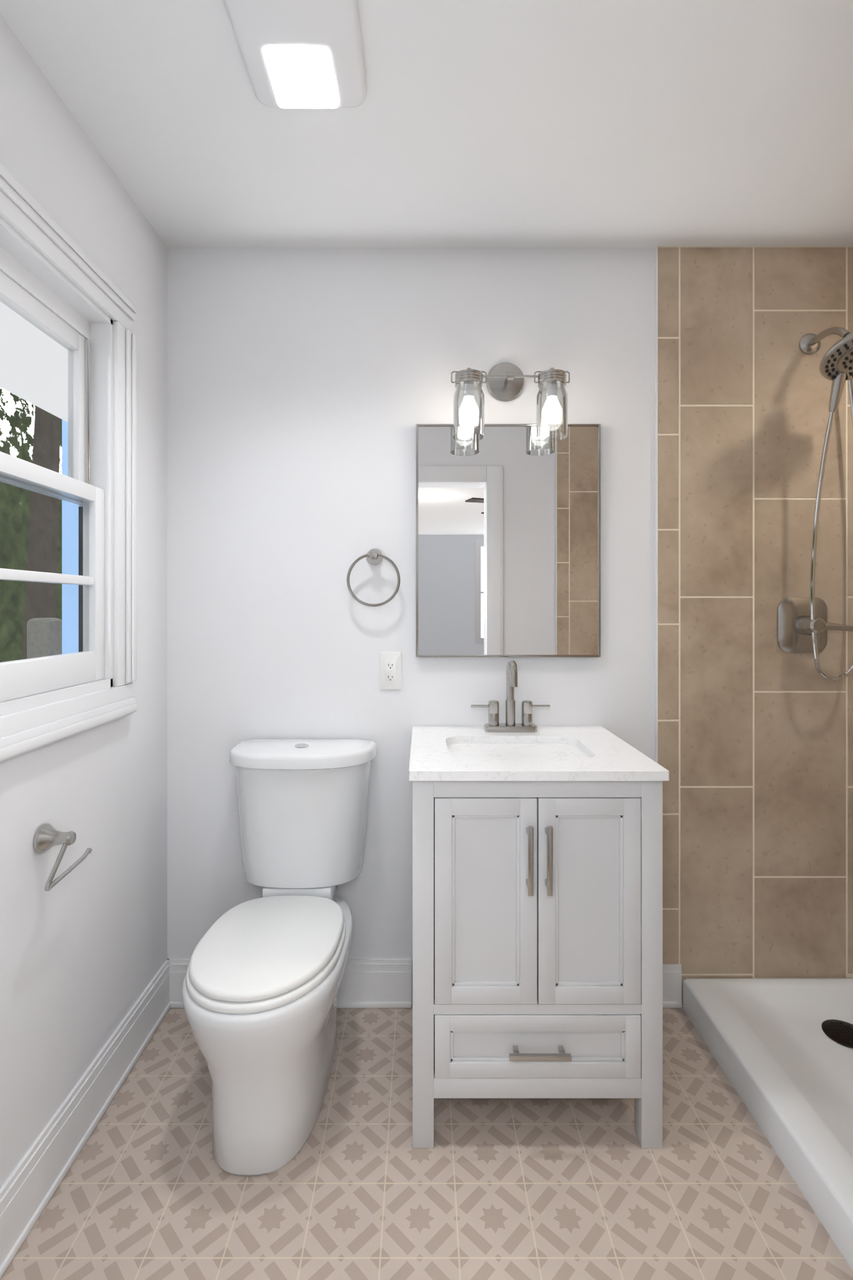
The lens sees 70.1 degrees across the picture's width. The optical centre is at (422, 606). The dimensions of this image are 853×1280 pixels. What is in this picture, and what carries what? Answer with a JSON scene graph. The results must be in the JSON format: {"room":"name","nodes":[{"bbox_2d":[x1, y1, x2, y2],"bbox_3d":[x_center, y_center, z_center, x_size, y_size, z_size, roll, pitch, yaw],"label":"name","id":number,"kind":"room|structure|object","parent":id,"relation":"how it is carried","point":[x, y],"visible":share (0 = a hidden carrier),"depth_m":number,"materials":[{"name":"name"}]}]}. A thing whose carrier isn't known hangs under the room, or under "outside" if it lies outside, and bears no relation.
{"room":"bathroom","nodes":[
{"label":"bathroom","id":0,"kind":"room"},
{"bbox_2d":[26,617,62,658],"bbox_3d":[-3.700,0.940,5.965,0.240,1.660,0.270,0,0,0],"label":"gravestone","id":1,"kind":"object","parent":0,"point":[44,635],"visible":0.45,"depth_m":5.84,"materials":[{"name":"stone"}]},
{"bbox_2d":[0,12,655,1189],"bbox_3d":[0.418,0.062,1.195,2.684,2.415,1.730,0,0,0],"label":"wall","id":2,"kind":"structure","parent":0,"point":[283,393],"depth_m":1.94,"materials":[{"name":"white paint"}]},
{"bbox_2d":[33,823,92,891],"bbox_3d":[-0.779,0.518,1.297,0.068,0.107,0.162,0,0,0],"label":"paper holder","id":3,"kind":"object","parent":2,"relation":"attached to","point":[46,836],"visible":1,"depth_m":1.28,"materials":[{"name":"silver metal"}]},
{"bbox_2d":[0,162,136,762],"bbox_3d":[-0.860,-0.270,1.157,0.152,1.160,1.045,0,0,0],"label":"window","id":4,"kind":"structure","parent":2,"relation":"attached to","point":[36,253],"depth_m":1.58,"materials":[{"name":"white wood"}]},
{"bbox_2d":[0,270,104,702],"bbox_3d":[-0.865,-0.275,1.157,0.078,0.926,0.851,0,0,0],"label":"sash","id":5,"kind":"object","parent":4,"relation":"attached to","point":[45,362],"depth_m":1.44,"materials":[{"name":"white wood"}]},
{"bbox_2d":[346,549,400,606],"bbox_3d":[-0.152,-0.092,1.906,0.167,0.185,0.066,0,0,0],"label":"towel ring","id":6,"kind":"object","parent":2,"relation":"attached to","point":[374,557],"visible":1,"depth_m":1.89,"materials":[{"name":"silver metal"}]},
{"bbox_2d":[379,651,401,689],"bbox_3d":[-0.102,0.204,1.935,0.071,0.122,0.009,0,0,0],"label":"outlet","id":7,"kind":"object","parent":2,"relation":"attached to","point":[390,662],"visible":1,"depth_m":1.93,"materials":[{"name":"plastic"}]},
{"bbox_2d":[416,423,600,657],"bbox_3d":[0.271,-0.208,1.927,0.582,0.735,0.024,0,0,0],"label":"mirror","id":8,"kind":"object","parent":2,"relation":"attached to","point":[508,520],"visible":1,"depth_m":1.92,"materials":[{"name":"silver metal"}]},
{"bbox_2d":[451,362,570,441],"bbox_3d":[0.265,-0.643,1.860,0.358,0.267,0.158,0,0,0],"label":"sconce","id":9,"kind":"object","parent":2,"relation":"attached to","point":[505,381],"visible":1,"depth_m":1.81,"materials":[{"name":"clear glass"}]},
{"bbox_2d":[0,1004,852,1279],"bbox_3d":[0.418,1.320,1.195,2.684,0.100,1.730,0,0,0],"label":"floor","id":10,"kind":"structure","parent":0,"point":[506,1188],"depth_m":1.32,"materials":[{"name":"tile"}]},
{"bbox_2d":[182,739,376,1176],"bbox_3d":[-0.360,0.842,1.602,0.434,0.856,0.652,0,0,0],"label":"toilet","id":11,"kind":"object","parent":10,"relation":"on","point":[260,986],"visible":1,"depth_m":1.49,"materials":[{"name":"white ceramic"}]},
{"bbox_2d":[0,958,682,1279],"bbox_3d":[0.004,1.196,1.195,1.636,0.147,1.490,0,0,0],"label":"baseboard","id":12,"kind":"structure","parent":10,"relation":"on","point":[365,983],"depth_m":1.56,"materials":[{"name":"white wood"}]},
{"bbox_2d":[408,660,669,1148],"bbox_3d":[0.270,0.715,1.663,0.602,1.109,0.549,0,0,0],"label":"vanity","id":13,"kind":"object","parent":10,"relation":"on","point":[537,850],"visible":1,"depth_m":1.43,"materials":[{"name":"white paint"}]},
{"bbox_2d":[654,246,852,1006],"bbox_3d":[1.191,0.063,1.195,0.898,2.414,1.488,0,0,0],"label":"shower wall","id":14,"kind":"structure","parent":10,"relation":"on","point":[755,745],"depth_m":1.93,"materials":[{"name":"brown tile"}]},
{"bbox_2d":[777,327,852,680],"bbox_3d":[1.245,-0.320,1.782,0.236,1.092,0.295,0,0,0],"label":"shower fixture","id":15,"kind":"object","parent":14,"relation":"attached to","point":[803,626],"depth_m":1.85,"materials":[{"name":"silver metal"}]},
{"bbox_2d":[683,978,852,1271],"bbox_3d":[1.230,1.222,1.195,0.815,0.097,1.466,0,0,0],"label":"shower pan","id":16,"kind":"object","parent":10,"relation":"on","point":[784,1046],"depth_m":1.60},
{"bbox_2d":[0,0,852,247],"bbox_3d":[0.418,-1.195,1.195,2.684,0.100,1.730,0,0,0],"label":"ceiling","id":17,"kind":"structure","parent":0,"point":[479,123],"depth_m":1.45,"materials":[{"name":"white paint"}]},
{"bbox_2d":[224,0,366,108],"bbox_3d":[-0.247,-1.131,1.210,0.250,0.027,0.331,0,0,0],"label":"ceiling light","id":18,"kind":"object","parent":17,"relation":"attached to","point":[296,54],"visible":1,"depth_m":1.23,"materials":[{"name":"white plastic"}]},
{"label":"outside","id":19,"kind":"structure","parent":0,"visible":0},
{"bbox_2d":[0,387,62,662],"bbox_3d":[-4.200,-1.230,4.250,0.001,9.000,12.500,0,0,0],"label":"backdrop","id":20,"kind":"structure","parent":19,"point":[31,522],"depth_m":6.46,"materials":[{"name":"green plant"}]}
]}

